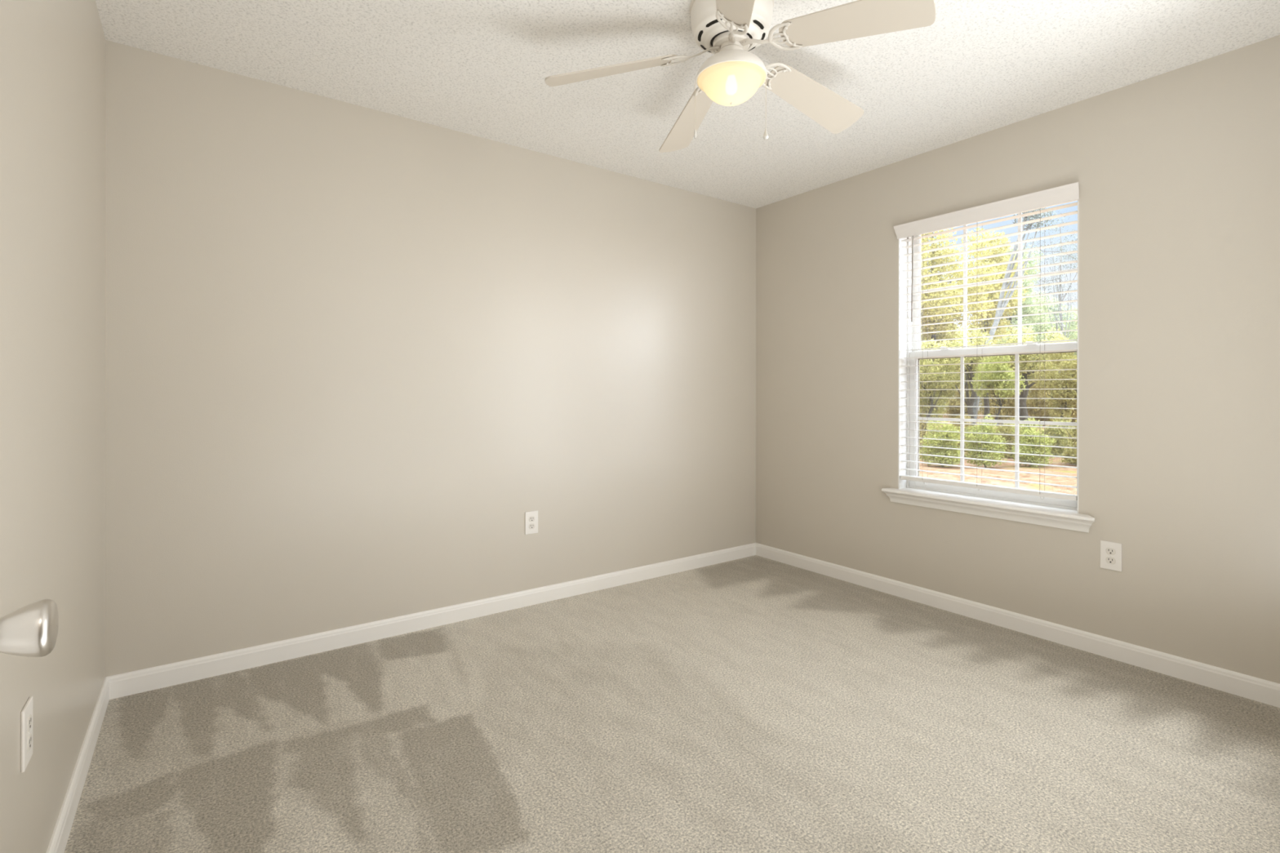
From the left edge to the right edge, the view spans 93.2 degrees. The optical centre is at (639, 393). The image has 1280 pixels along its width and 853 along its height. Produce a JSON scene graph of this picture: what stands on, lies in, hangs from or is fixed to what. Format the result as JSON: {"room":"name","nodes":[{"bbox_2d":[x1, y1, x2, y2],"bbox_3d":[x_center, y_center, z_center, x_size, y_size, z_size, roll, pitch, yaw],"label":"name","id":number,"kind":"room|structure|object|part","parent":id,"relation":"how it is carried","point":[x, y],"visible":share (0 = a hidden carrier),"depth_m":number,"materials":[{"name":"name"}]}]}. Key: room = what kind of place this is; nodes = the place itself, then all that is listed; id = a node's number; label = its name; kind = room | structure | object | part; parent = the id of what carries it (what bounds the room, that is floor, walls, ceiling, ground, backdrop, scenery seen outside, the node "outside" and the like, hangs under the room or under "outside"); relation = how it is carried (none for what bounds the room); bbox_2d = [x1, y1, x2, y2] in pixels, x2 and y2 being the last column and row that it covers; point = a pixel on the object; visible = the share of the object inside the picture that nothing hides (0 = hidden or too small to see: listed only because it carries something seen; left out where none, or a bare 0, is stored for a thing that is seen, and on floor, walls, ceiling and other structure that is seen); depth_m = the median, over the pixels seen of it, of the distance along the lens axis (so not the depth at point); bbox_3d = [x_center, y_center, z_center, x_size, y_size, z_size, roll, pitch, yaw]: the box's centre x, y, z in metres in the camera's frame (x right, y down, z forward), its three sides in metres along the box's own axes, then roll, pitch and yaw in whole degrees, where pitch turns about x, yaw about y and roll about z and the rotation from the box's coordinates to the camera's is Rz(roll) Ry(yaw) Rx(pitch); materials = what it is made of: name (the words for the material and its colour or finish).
{"room":"empty bedroom","nodes":[
{"label":"empty bedroom","id":0,"kind":"room"},
{"bbox_2d":[0,0,106,852],"bbox_3d":[-1.201,-0.087,1.028,0.170,2.440,3.215,0,0,-36],"label":"wall","id":1,"kind":"structure","parent":0,"point":[53,52],"depth_m":1.41,"materials":[{"name":"beige paint"}]},
{"bbox_2d":[20,696,32,773],"bbox_3d":[-1.229,0.682,1.216,0.008,0.120,0.076,0,0,-36],"label":"power outlet","id":2,"kind":"object","parent":1,"relation":"attached to","point":[26,714],"visible":1,"depth_m":1.20,"materials":[{"name":"white plastic"}]},
{"bbox_2d":[26,733,31,751],"bbox_3d":[-1.228,0.702,1.217,0.003,0.028,0.034,0,0,-36],"label":"receptacle","id":3,"kind":"object","parent":2,"relation":"attached to","point":[28,735],"depth_m":1.22,"materials":[{"name":"white plastic"}]},
{"bbox_2d":[26,714,31,732],"bbox_3d":[-1.227,0.663,1.217,0.003,0.028,0.034,0,0,-36],"label":"receptacle","id":4,"kind":"object","parent":2,"relation":"attached to","point":[28,716],"depth_m":1.22,"materials":[{"name":"white plastic"}]},
{"bbox_2d":[46,676,109,852],"bbox_3d":[-1.113,1.091,1.059,0.013,0.083,2.930,0,0,-36],"label":"baseboard","id":5,"kind":"structure","parent":1,"relation":"attached to","point":[61,832],"depth_m":1.70,"materials":[{"name":"white paint"}]},
{"bbox_2d":[105,40,755,676],"bbox_3d":[-0.630,-0.087,3.325,3.456,2.440,0.170,0,0,-36],"label":"wall","id":6,"kind":"structure","parent":0,"point":[350,348],"depth_m":2.79,"materials":[{"name":"beige paint"}]},
{"bbox_2d":[106,542,755,699],"bbox_3d":[-0.578,1.092,3.251,3.456,0.083,0.013,0,0,-36],"label":"baseboard","id":7,"kind":"structure","parent":6,"relation":"attached to","point":[129,683],"depth_m":2.80,"materials":[{"name":"white paint"}]},
{"bbox_2d":[524,511,537,534],"bbox_3d":[-0.582,0.693,3.251,0.076,0.120,0.008,0,0,-36],"label":"power outlet","id":8,"kind":"object","parent":6,"relation":"attached to","point":[531,517],"visible":1,"depth_m":3.25,"materials":[{"name":"white plastic"}]},
{"bbox_2d":[528,523,534,528],"bbox_3d":[-0.580,0.712,3.250,0.034,0.028,0.003,0,0,-36],"label":"receptacle","id":9,"kind":"object","parent":8,"relation":"attached to","point":[531,526],"depth_m":3.25,"materials":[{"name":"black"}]},
{"bbox_2d":[528,515,534,521],"bbox_3d":[-0.580,0.673,3.250,0.034,0.028,0.003,0,0,-36],"label":"receptacle","id":10,"kind":"object","parent":8,"relation":"attached to","point":[531,518],"depth_m":3.25,"materials":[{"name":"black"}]},
{"bbox_2d":[64,555,1279,852],"bbox_3d":[0.280,1.134,2.071,3.456,0.001,2.930,0,0,-36],"label":"floor","id":11,"kind":"structure","parent":0,"point":[755,704],"depth_m":1.97,"materials":[{"name":"carpet"}]},
{"bbox_2d":[95,0,1279,208],"bbox_3d":[0.267,-1.406,2.094,3.796,0.200,3.215,0,0,-36],"label":"ceiling","id":12,"kind":"structure","parent":0,"point":[477,68],"depth_m":2.39,"materials":[{"name":"white paint"}]},
{"bbox_2d":[544,0,935,152],"bbox_3d":[0.358,-1.081,2.066,1.151,0.449,1.220,0,0,-36],"label":"ceiling fan","id":13,"kind":"object","parent":12,"relation":"hanging from","point":[727,29],"visible":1,"depth_m":1.98,"materials":[{"name":"white wood"}]},
{"bbox_3d":[-0.099,-1.099,2.060,0.455,0.006,0.145,-9,17,3],"label":"blade","id":14,"kind":"part","parent":13,"relation":"part of","materials":[{"name":"beige wood"}]},
{"bbox_3d":[0.200,-1.099,2.434,0.145,0.006,0.455,-18,-4,-17],"label":"blade","id":15,"kind":"part","parent":13,"relation":"part of","materials":[{"name":"beige wood"}]},
{"bbox_3d":[0.190,-0.979,2.041,0.010,0.182,0.002,0,0,0],"label":"pull chain","id":16,"kind":"part","parent":13,"relation":"part of","materials":[{"name":"silver metal"}]},
{"bbox_3d":[0.213,-1.153,2.047,0.114,0.022,0.026,-9,17,3],"label":"blade arm","id":17,"kind":"part","parent":13,"relation":"part of","materials":[{"name":"silver metal"}]},
{"bbox_3d":[0.308,-1.020,2.041,0.229,0.082,0.229,0,0,-36],"label":"lamp shade","id":18,"kind":"part","parent":13,"relation":"part of","materials":[{"name":"white glass"}]},
{"bbox_3d":[0.293,-1.153,1.947,0.027,0.022,0.114,28,12,2],"label":"blade arm","id":19,"kind":"part","parent":13,"relation":"part of","materials":[{"name":"silver metal"}]},
{"bbox_3d":[0.257,-1.099,1.637,0.145,0.006,0.455,28,12,2],"label":"blade","id":20,"kind":"part","parent":13,"relation":"part of","materials":[{"name":"beige wood"}]},
{"bbox_3d":[0.381,-1.152,1.980,0.114,0.022,0.026,12,-10,38],"label":"blade arm","id":21,"kind":"part","parent":13,"relation":"part of","materials":[{"name":"silver metal"}]},
{"bbox_3d":[0.420,-0.979,2.041,0.010,0.182,0.002,0,0,0],"label":"pull chain","id":22,"kind":"part","parent":13,"relation":"part of","materials":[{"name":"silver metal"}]},
{"bbox_3d":[0.648,-1.098,2.264,0.455,0.006,0.145,11,-23,-33],"label":"blade","id":23,"kind":"part","parent":13,"relation":"part of","materials":[{"name":"beige wood"}]},
{"bbox_3d":[0.625,-1.098,1.786,0.455,0.006,0.145,12,-10,38],"label":"blade","id":24,"kind":"part","parent":13,"relation":"part of","materials":[{"name":"beige wood"}]},
{"bbox_2d":[755,35,1279,684],"bbox_3d":[1.731,-0.084,3.159,0.170,2.440,3.215,0,0,-36],"label":"wall","id":25,"kind":"structure","parent":0,"point":[1176,171],"depth_m":2.61,"materials":[{"name":"beige paint"}]},
{"bbox_2d":[881,487,1094,533],"bbox_3d":[1.715,0.574,3.049,0.145,0.077,1.004,0,0,-36],"label":"trim","id":26,"kind":"structure","parent":25,"relation":"attached to","point":[1064,518],"depth_m":2.96,"materials":[{"name":"white paint"}]},
{"bbox_2d":[897,199,1079,513],"bbox_3d":[1.773,-0.186,3.102,0.170,1.488,0.865,0,0,-36],"label":"window","id":27,"kind":"structure","parent":25,"relation":"in","point":[910,402],"depth_m":3.29,"materials":[{"name":"white plastic"}]},
{"bbox_2d":[893,182,1079,501],"bbox_3d":[1.714,-0.219,3.055,0.098,1.430,0.880,0,0,-36],"label":"window blind","id":28,"kind":"object","parent":27,"relation":"attached to","point":[1068,193],"visible":0.88,"depth_m":3.01,"materials":[{"name":"white plastic"}]},
{"bbox_3d":[1.536,-0.202,3.292,0.002,1.345,0.001,0,0,-36],"label":"ladder cord","id":29,"kind":"part","parent":28,"relation":"part of","materials":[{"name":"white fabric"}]},
{"bbox_3d":[1.579,-0.202,3.323,0.002,1.345,0.001,0,0,-36],"label":"ladder cord","id":30,"kind":"part","parent":28,"relation":"part of","materials":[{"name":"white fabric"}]},
{"bbox_3d":[1.704,-0.201,3.062,0.002,1.345,0.001,0,0,-36],"label":"ladder cord","id":31,"kind":"part","parent":28,"relation":"part of","materials":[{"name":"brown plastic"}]},
{"bbox_3d":[1.728,0.471,3.071,0.050,0.021,0.841,0,0,-36],"label":"rail","id":32,"kind":"part","parent":28,"relation":"part of","materials":[{"name":"white plastic"}]},
{"bbox_3d":[1.913,-0.201,2.863,0.002,1.345,0.002,0,0,0],"label":"ladder cord","id":33,"kind":"part","parent":28,"relation":"part of","materials":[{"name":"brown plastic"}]},
{"bbox_3d":[1.784,0.144,3.104,0.026,0.760,0.836,0,0,-36],"label":"sash","id":34,"kind":"part","parent":27,"relation":"part of","materials":[{"name":"white plastic"}]},
{"bbox_3d":[1.809,-0.561,3.121,0.026,0.718,0.836,0,0,-36],"label":"sash","id":35,"kind":"part","parent":27,"relation":"part of","materials":[{"name":"white plastic"}]},
{"bbox_2d":[917,354,1076,488],"bbox_3d":[1.788,0.138,3.101,0.007,0.680,0.778,0,0,-36],"label":"grille","id":36,"kind":"object","parent":27,"relation":"attached to","point":[962,420],"depth_m":3.12,"materials":[{"name":"white plastic"}]},
{"bbox_2d":[920,213,1077,347],"bbox_3d":[1.813,-0.570,3.118,0.007,0.668,0.778,0,0,-36],"label":"grille","id":37,"kind":"object","parent":27,"relation":"attached to","point":[1020,220],"depth_m":3.06,"materials":[{"name":"white plastic"}]},
{"bbox_2d":[755,542,1279,707],"bbox_3d":[1.672,1.095,3.083,0.013,0.083,2.930,0,0,-36],"label":"baseboard","id":38,"kind":"structure","parent":25,"relation":"attached to","point":[1268,692],"depth_m":2.75,"materials":[{"name":"white paint"}]},
{"bbox_2d":[1100,540,1121,571],"bbox_3d":[2.024,0.698,2.604,0.008,0.120,0.076,0,0,-36],"label":"power outlet","id":39,"kind":"object","parent":25,"relation":"attached to","point":[1110,552],"visible":1,"depth_m":2.60,"materials":[{"name":"white plastic"}]},
{"bbox_2d":[1106,556,1115,564],"bbox_3d":[2.023,0.718,2.603,0.003,0.028,0.034,0,0,-36],"label":"receptacle","id":40,"kind":"object","parent":39,"relation":"attached to","point":[1109,560],"depth_m":2.60,"materials":[{"name":"white plastic"}]},
{"bbox_2d":[1106,547,1115,555],"bbox_3d":[2.023,0.678,2.603,0.003,0.028,0.034,0,0,-36],"label":"receptacle","id":41,"kind":"object","parent":39,"relation":"attached to","point":[1109,551],"depth_m":2.60,"materials":[{"name":"white plastic"}]},
{"label":"outside","id":42,"kind":"structure","parent":0,"visible":0},
{"bbox_2d":[919,410,1076,494],"bbox_3d":[20.663,1.661,24.878,56.000,0.174,70.000,0,0,-36],"label":"ground","id":43,"kind":"structure","parent":42,"point":[1072,472],"depth_m":12.00,"materials":[{"name":"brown orange-tan sandy soil"}]},
{"bbox_2d":[919,420,941,457],"bbox_3d":[7.232,1.135,15.467,0.883,1.123,0.851,0,0,-36],"label":"shrub","id":44,"kind":"object","parent":43,"relation":"on","point":[922,426],"visible":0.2,"depth_m":15.35,"materials":[{"name":"green plant"}]},
{"bbox_2d":[919,388,945,426],"bbox_3d":[13.225,0.517,27.987,1.415,2.449,1.760,0,0,7],"label":"bush","id":45,"kind":"object","parent":43,"relation":"on","point":[924,412],"visible":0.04,"depth_m":27.44,"materials":[{"name":"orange plant"}]},
{"bbox_2d":[919,338,964,422],"bbox_3d":[7.641,0.207,16.060,1.549,3.286,1.555,0,0,-18],"label":"tree","id":46,"kind":"object","parent":43,"relation":"on","point":[922,377],"visible":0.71,"depth_m":15.87,"materials":[{"name":"green plant"}]},
{"bbox_2d":[919,417,964,466],"bbox_3d":[6.901,1.113,13.810,0.947,1.168,0.961,0,0,-36],"label":"shrub","id":47,"kind":"object","parent":43,"relation":"on","point":[943,435],"visible":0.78,"depth_m":13.68,"materials":[{"name":"green plant"}]},
{"bbox_2d":[920,319,968,411],"bbox_3d":[20.480,-1.733,40.888,3.939,7.188,3.241,0,0,-42],"label":"tree","id":48,"kind":"object","parent":43,"relation":"on","point":[949,393],"visible":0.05,"depth_m":40.21,"materials":[{"name":"green plant"}]},
{"bbox_2d":[920,227,1002,433],"bbox_3d":[10.390,-2.643,21.969,4.290,8.993,4.449,0,0,-7],"label":"tree","id":49,"kind":"object","parent":43,"relation":"on","point":[936,327],"visible":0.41,"depth_m":21.15,"materials":[{"name":"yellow plant"}]},
{"bbox_2d":[943,386,981,422],"bbox_3d":[15.950,0.646,30.047,1.760,2.177,1.415,0,0,-35],"label":"bush","id":50,"kind":"object","parent":43,"relation":"on","point":[954,410],"visible":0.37,"depth_m":29.84,"materials":[{"name":"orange plant"}]},
{"bbox_2d":[953,331,973,397],"bbox_3d":[27.001,-1.656,50.002,3.241,7.041,3.939,0,0,6],"label":"tree","id":51,"kind":"object","parent":43,"relation":"on","point":[968,331],"visible":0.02,"depth_m":49.23,"materials":[{"name":"green plant"}]},
{"bbox_2d":[933,324,994,428],"bbox_3d":[9.759,-0.100,18.185,1.960,3.911,1.375,0,0,-15],"label":"tree","id":52,"kind":"object","parent":43,"relation":"on","point":[967,367],"visible":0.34,"depth_m":17.96,"materials":[{"name":"green plant"}]},
{"bbox_2d":[950,413,979,457],"bbox_3d":[8.299,1.100,15.456,0.836,1.196,0.913,0,0,-36],"label":"shrub","id":53,"kind":"object","parent":43,"relation":"on","point":[965,416],"visible":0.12,"depth_m":15.33,"materials":[{"name":"green plant"}]},
{"bbox_2d":[964,413,1008,467],"bbox_3d":[7.812,1.076,13.790,0.940,1.244,0.892,0,0,41],"label":"shrub","id":54,"kind":"object","parent":43,"relation":"on","point":[979,428],"visible":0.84,"depth_m":13.69,"materials":[{"name":"green plant"}]},
{"bbox_2d":[964,338,1014,409],"bbox_3d":[25.093,-1.520,43.157,3.939,6.748,3.241,0,0,29],"label":"tree","id":55,"kind":"object","parent":43,"relation":"on","point":[968,384],"visible":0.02,"depth_m":43.34,"materials":[{"name":"green plant"}]},
{"bbox_2d":[951,231,1028,419],"bbox_3d":[15.541,-2.615,26.759,3.626,8.948,3.044,0,0,-36],"label":"tree","id":56,"kind":"object","parent":43,"relation":"on","point":[994,295],"visible":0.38,"depth_m":26.40,"materials":[{"name":"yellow plant"}]},
{"bbox_2d":[970,345,1026,429],"bbox_3d":[9.469,0.306,15.961,1.242,3.087,1.514,0,0,34],"label":"tree","id":57,"kind":"object","parent":43,"relation":"on","point":[985,366],"visible":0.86,"depth_m":15.64,"materials":[{"name":"green plant"}]},
{"bbox_2d":[978,385,1020,429],"bbox_3d":[16.979,0.333,28.451,1.760,2.857,1.415,0,0,14],"label":"bush","id":58,"kind":"object","parent":43,"relation":"on","point":[1010,402],"visible":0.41,"depth_m":28.10,"materials":[{"name":"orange plant"}]},
{"bbox_2d":[994,417,1026,458],"bbox_3d":[9.464,1.148,15.471,1.018,1.103,0.864,0,0,-36],"label":"shrub","id":59,"kind":"object","parent":43,"relation":"on","point":[1005,429],"visible":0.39,"depth_m":15.33,"materials":[{"name":"green plant"}]},
{"bbox_2d":[968,207,1056,425],"bbox_3d":[11.609,-2.256,18.783,2.838,8.251,1.205,0,0,-11],"label":"tree","id":60,"kind":"object","parent":43,"relation":"on","point":[999,313],"visible":0.37,"depth_m":18.91,"materials":[{"name":"grey plant"}]},
{"bbox_2d":[977,244,1050,420],"bbox_3d":[19.602,-3.044,31.938,3.365,9.814,2.761,0,0,-5],"label":"tree","id":61,"kind":"object","parent":43,"relation":"on","point":[1025,310],"visible":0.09,"depth_m":31.41,"materials":[{"name":"green plant"}]},
{"bbox_2d":[991,325,1066,430],"bbox_3d":[12.942,-0.224,20.347,2.314,4.177,2.298,0,0,36],"label":"tree","id":62,"kind":"object","parent":43,"relation":"on","point":[1029,366],"visible":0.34,"depth_m":20.23,"materials":[{"name":"green plant"}]},
{"bbox_2d":[1011,417,1056,467],"bbox_3d":[8.942,1.125,13.797,0.864,1.149,0.886,0,0,20],"label":"shrub","id":63,"kind":"object","parent":43,"relation":"on","point":[1028,440],"visible":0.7,"depth_m":13.63,"materials":[{"name":"green plant"}]},
{"bbox_2d":[991,290,1077,379],"bbox_3d":[25.079,-2.196,37.358,5.039,8.131,5.346,0,0,2],"label":"tree","id":64,"kind":"object","parent":43,"relation":"on","point":[1037,327],"visible":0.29,"depth_m":35.96,"materials":[{"name":"green plant"}]},
{"bbox_2d":[1019,324,1059,397],"bbox_3d":[30.403,-1.998,46.011,3.241,7.775,3.939,0,0,10],"label":"tree","id":65,"kind":"object","parent":43,"relation":"on","point":[1028,377],"visible":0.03,"depth_m":45.57,"materials":[{"name":"green plant"}]},
{"bbox_2d":[1026,377,1057,426],"bbox_3d":[19.799,0.462,30.018,1.415,2.585,1.760,0,0,-28],"label":"bush","id":66,"kind":"object","parent":43,"relation":"on","point":[1033,412],"visible":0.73,"depth_m":29.73,"materials":[{"name":"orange plant"}]},
{"bbox_2d":[1022,213,1077,375],"bbox_3d":[16.817,-2.728,24.220,2.679,9.170,2.352,0,0,26],"label":"tree","id":67,"kind":"object","parent":43,"relation":"on","point":[1060,297],"visible":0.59,"depth_m":24.00,"materials":[{"name":"grey plant"}]},
{"bbox_2d":[1035,417,1072,457],"bbox_3d":[10.622,1.184,15.475,0.855,1.176,0.915,0,0,-36],"label":"shrub","id":68,"kind":"object","parent":43,"relation":"on","point":[1055,432],"visible":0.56,"depth_m":15.27,"materials":[{"name":"green plant"}]},
{"bbox_2d":[1033,334,1076,441],"bbox_3d":[11.648,0.113,16.554,1.813,3.481,1.608,0,0,-43],"label":"tree","id":69,"kind":"object","parent":43,"relation":"on","point":[1071,364],"visible":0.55,"depth_m":16.41,"materials":[{"name":"green plant"}]},
{"bbox_2d":[1054,402,1076,427],"bbox_3d":[20.121,0.588,28.024,1.415,2.313,1.760,0,0,20],"label":"bush","id":70,"kind":"object","parent":43,"relation":"on","point":[1073,415],"visible":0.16,"depth_m":27.57,"materials":[{"name":"orange plant"}]},
{"bbox_2d":[1058,420,1076,465],"bbox_3d":[10.115,1.126,13.785,0.900,1.148,0.850,0,0,-36],"label":"shrub","id":71,"kind":"object","parent":43,"relation":"on","point":[1072,452],"visible":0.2,"depth_m":13.80,"materials":[{"name":"green plant"}]},
{"bbox_3d":[1.176,-0.084,0.840,3.456,2.440,0.115,0,0,-36],"label":"wall","id":72,"kind":"structure","parent":0,"visible":0},
{"bbox_2d":[0,599,58,657],"bbox_3d":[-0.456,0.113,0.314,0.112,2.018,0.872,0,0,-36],"label":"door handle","id":73,"kind":"structure","parent":72,"relation":"in","point":[31,630],"depth_m":0.64,"materials":[{"name":"silver metal"}]}
]}

